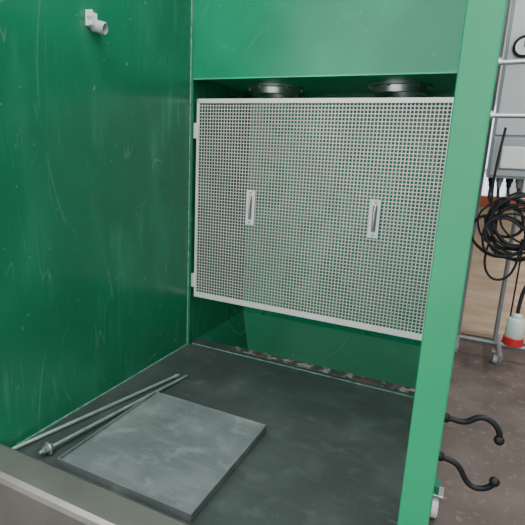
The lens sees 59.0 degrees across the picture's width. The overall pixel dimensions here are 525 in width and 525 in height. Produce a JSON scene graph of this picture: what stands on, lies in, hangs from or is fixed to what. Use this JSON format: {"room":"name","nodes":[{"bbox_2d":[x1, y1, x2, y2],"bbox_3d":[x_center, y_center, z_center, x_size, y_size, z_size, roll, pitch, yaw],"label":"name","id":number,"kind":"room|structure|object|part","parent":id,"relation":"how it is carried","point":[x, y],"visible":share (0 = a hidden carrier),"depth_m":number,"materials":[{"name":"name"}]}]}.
{"room":"workshop","nodes":[
{"label":"workshop","id":0,"kind":"room"},
{"bbox_2d":[429,339,524,524],"bbox_3d":[0.579,1.181,1.709,10.000,0.100,11.100,9,14,24],"label":"floor","id":1,"kind":"structure","parent":0,"point":[478,385],"depth_m":2.54,"materials":[{"name":"concrete"}]},
{"bbox_2d":[0,0,507,524],"bbox_3d":[0.114,-0.349,1.996,1.569,2.710,2.070,9,14,24],"label":"booth","id":2,"kind":"object","parent":1,"relation":"on","point":[99,307],"visible":0.74,"depth_m":2.02,"materials":[{"name":"green paint"}]},
{"bbox_2d":[11,374,179,449],"bbox_3d":[-0.673,0.628,2.021,0.022,0.022,0.820,12,16,36],"label":"rod","id":3,"kind":"object","parent":2,"relation":"on","point":[174,376],"visible":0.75,"depth_m":1.95,"materials":[{"name":"metal"}]},
{"bbox_2d":[85,9,107,34],"bbox_3d":[-0.632,-0.919,1.781,0.061,0.081,0.072,9,14,24],"label":"nozzle","id":4,"kind":"object","parent":2,"relation":"attached to","point":[100,27],"visible":1,"depth_m":1.77,"materials":[{"name":"white plastic"}]},
{"bbox_3d":[-0.657,-0.933,1.782,0.005,0.057,0.058,9,14,24],"label":"plate","id":5,"kind":"part","parent":4,"relation":"part of","materials":[{"name":"white plastic"}]},
{"bbox_2d":[90,19,107,34],"bbox_3d":[-0.629,-0.908,1.791,0.059,0.055,0.048,5,13,11],"label":"socket","id":6,"kind":"object","parent":4,"relation":"attached to","point":[100,27],"depth_m":1.77,"materials":[{"name":"grey plastic"}]},
{"bbox_2d":[39,375,187,454],"bbox_3d":[-0.590,0.620,2.000,0.048,0.048,0.801,10,15,30],"label":"rod","id":7,"kind":"object","parent":2,"relation":"on","point":[48,448],"visible":1,"depth_m":1.85,"materials":[{"name":"metal"}]},
{"bbox_2d":[43,442,52,454],"bbox_3d":[-0.783,0.680,1.693,0.048,0.048,0.007,10,15,30],"label":"washer","id":8,"kind":"object","parent":7,"relation":"in","point":[48,447],"depth_m":1.68,"materials":[{"name":"silver metal"}]},
{"bbox_3d":[-0.526,-0.490,2.271,0.030,2.500,2.070,9,14,24],"label":"panel","id":9,"kind":"part","parent":2,"relation":"part of","materials":[{"name":"green paint"}]},
{"bbox_2d":[57,391,266,522],"bbox_3d":[-0.355,0.693,1.774,0.562,0.031,0.555,9,14,24],"label":"slab","id":10,"kind":"object","parent":2,"relation":"on","point":[169,454],"visible":1,"depth_m":1.71,"materials":[{"name":"grey concrete"}]},
{"bbox_3d":[-0.064,0.700,1.944,1.395,0.030,1.410,9,14,24],"label":"floor plate","id":11,"kind":"part","parent":2,"relation":"part of","materials":[{"name":"metal"}]},
{"bbox_3d":[0.337,0.578,2.495,1.145,0.004,0.054,9,14,24],"label":"worn sill","id":12,"kind":"part","parent":2,"relation":"part of","materials":[{"name":"metal"}]},
{"bbox_2d":[191,97,453,340],"bbox_3d":[0.228,-0.242,2.295,1.385,1.088,0.032,9,14,24],"label":"screen","id":13,"kind":"object","parent":2,"relation":"attached to","point":[374,207],"visible":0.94,"depth_m":2.29,"materials":[{"name":"metal"}]},
{"bbox_3d":[-0.064,-0.287,2.429,0.048,0.180,0.006,9,14,24],"label":"handle plate","id":14,"kind":"part","parent":13,"relation":"part of","materials":[{"name":"white plastic"}]},
{"bbox_3d":[0.522,-0.204,2.168,0.048,0.180,0.006,9,14,24],"label":"handle plate","id":15,"kind":"part","parent":13,"relation":"part of","materials":[{"name":"white plastic"}]},
{"bbox_2d":[193,0,466,80],"bbox_3d":[0.286,-1.263,2.066,1.395,0.824,0.030,9,14,24],"label":"hood","id":16,"kind":"object","parent":2,"relation":"attached to","point":[233,39],"depth_m":2.10,"materials":[{"name":"green paint"}]},
{"bbox_3d":[0.546,-0.528,2.902,1.395,2.600,0.030,9,14,24],"label":"panel","id":17,"kind":"part","parent":2,"relation":"part of","materials":[{"name":"green paint"}]},
{"bbox_3d":[0.733,0.964,1.952,0.054,0.012,0.070,9,14,24],"label":"caster plate","id":18,"kind":"part","parent":2,"relation":"part of","materials":[{"name":"white metal"}]},
{"bbox_3d":[0.367,-0.116,0.866,0.062,2.520,0.060,9,14,24],"label":"post","id":19,"kind":"part","parent":2,"relation":"part of","materials":[{"name":"green metal"}]},
{"bbox_2d":[438,451,499,491],"bbox_3d":[0.421,0.433,0.952,0.119,0.063,0.020,9,14,24],"label":"hook","id":20,"kind":"object","parent":2,"relation":"attached to","point":[494,481],"visible":0.99,"depth_m":0.95,"materials":[{"name":"black plastic"}]},
{"bbox_2d":[444,412,504,445],"bbox_3d":[0.424,0.326,0.928,0.114,0.055,0.020,9,14,24],"label":"hook","id":21,"kind":"object","parent":2,"relation":"attached to","point":[498,439],"visible":0.99,"depth_m":0.92,"materials":[{"name":"black plastic"}]},
{"bbox_3d":[0.422,0.322,0.928,0.110,0.046,0.012,9,14,24],"label":"arm","id":22,"kind":"part","parent":21,"relation":"part of","materials":[{"name":"black plastic"}]},
{"bbox_2d":[490,58,524,119],"bbox_3d":[0.496,-0.283,0.754,0.219,0.102,0.016,9,14,24],"label":"metal rails","id":23,"kind":"object","parent":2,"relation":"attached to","point":[510,61],"visible":1,"depth_m":0.79,"materials":[{"name":"metal"}]},
{"bbox_2d":[455,0,524,362],"bbox_3d":[1.844,-0.520,3.265,0.677,2.650,0.555,9,14,24],"label":"trolley","id":24,"kind":"object","parent":1,"relation":"on","point":[511,94],"visible":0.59,"depth_m":3.06,"materials":[{"name":"grey metal"}]},
{"bbox_2d":[471,127,524,313],"bbox_3d":[1.643,-0.264,3.038,0.508,1.189,0.128,9,14,24],"label":"coiled cable","id":25,"kind":"object","parent":24,"relation":"hanging from","point":[491,219],"visible":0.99,"depth_m":3.05,"materials":[{"name":"black rubber"}]},
{"bbox_2d":[502,313,524,347],"bbox_3d":[1.693,0.447,3.114,0.128,0.220,0.128,9,14,24],"label":"plug","id":26,"kind":"object","parent":25,"relation":"attached to","point":[513,335],"visible":1,"depth_m":3.07,"materials":[{"name":"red plastic"}]},
{"bbox_3d":[1.792,-0.675,3.011,0.555,0.250,0.017,9,14,24],"label":"cabinet door","id":27,"kind":"part","parent":24,"relation":"part of","materials":[{"name":"grey paint"}]},
{"bbox_3d":[1.823,-1.279,2.874,0.555,0.960,0.017,9,14,24],"label":"cabinet door","id":28,"kind":"part","parent":24,"relation":"part of","materials":[{"name":"grey paint"}]},
{"bbox_2d":[498,145,524,169],"bbox_3d":[1.693,-0.685,3.045,0.245,0.155,0.017,9,14,24],"label":"panel","id":29,"kind":"object","parent":24,"relation":"attached to","point":[512,157],"depth_m":3.05,"materials":[{"name":"white plastic"}]},
{"bbox_2d":[461,195,524,345],"bbox_3d":[2.432,0.092,3.900,1.360,1.235,0.652,9,14,24],"label":"wooden board","id":30,"kind":"object","parent":1,"relation":"on","point":[483,293],"visible":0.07,"depth_m":3.85,"materials":[{"name":"brown wood"}]},
{"bbox_3d":[2.272,0.135,3.663,0.448,1.080,0.021,9,14,24],"label":"door","id":31,"kind":"part","parent":30,"relation":"part of","materials":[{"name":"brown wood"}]},
{"bbox_2d":[496,0,524,194],"bbox_3d":[3.004,-1.978,6.106,10.000,4.350,0.100,9,14,24],"label":"wall","id":32,"kind":"structure","parent":0,"point":[513,188],"depth_m":5.96,"materials":[{"name":"paint"}]},
{"bbox_3d":[2.404,-0.430,6.612,1.830,0.050,0.055,9,14,24],"label":"rail","id":33,"kind":"object","parent":32,"relation":"attached to","visible":0},
{"bbox_2d":[481,105,505,195],"bbox_3d":[2.460,-1.282,6.424,1.750,1.700,0.015,9,14,24],"label":"wall","id":34,"kind":"structure","parent":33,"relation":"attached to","point":[485,188],"depth_m":6.16,"materials":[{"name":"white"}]}
]}

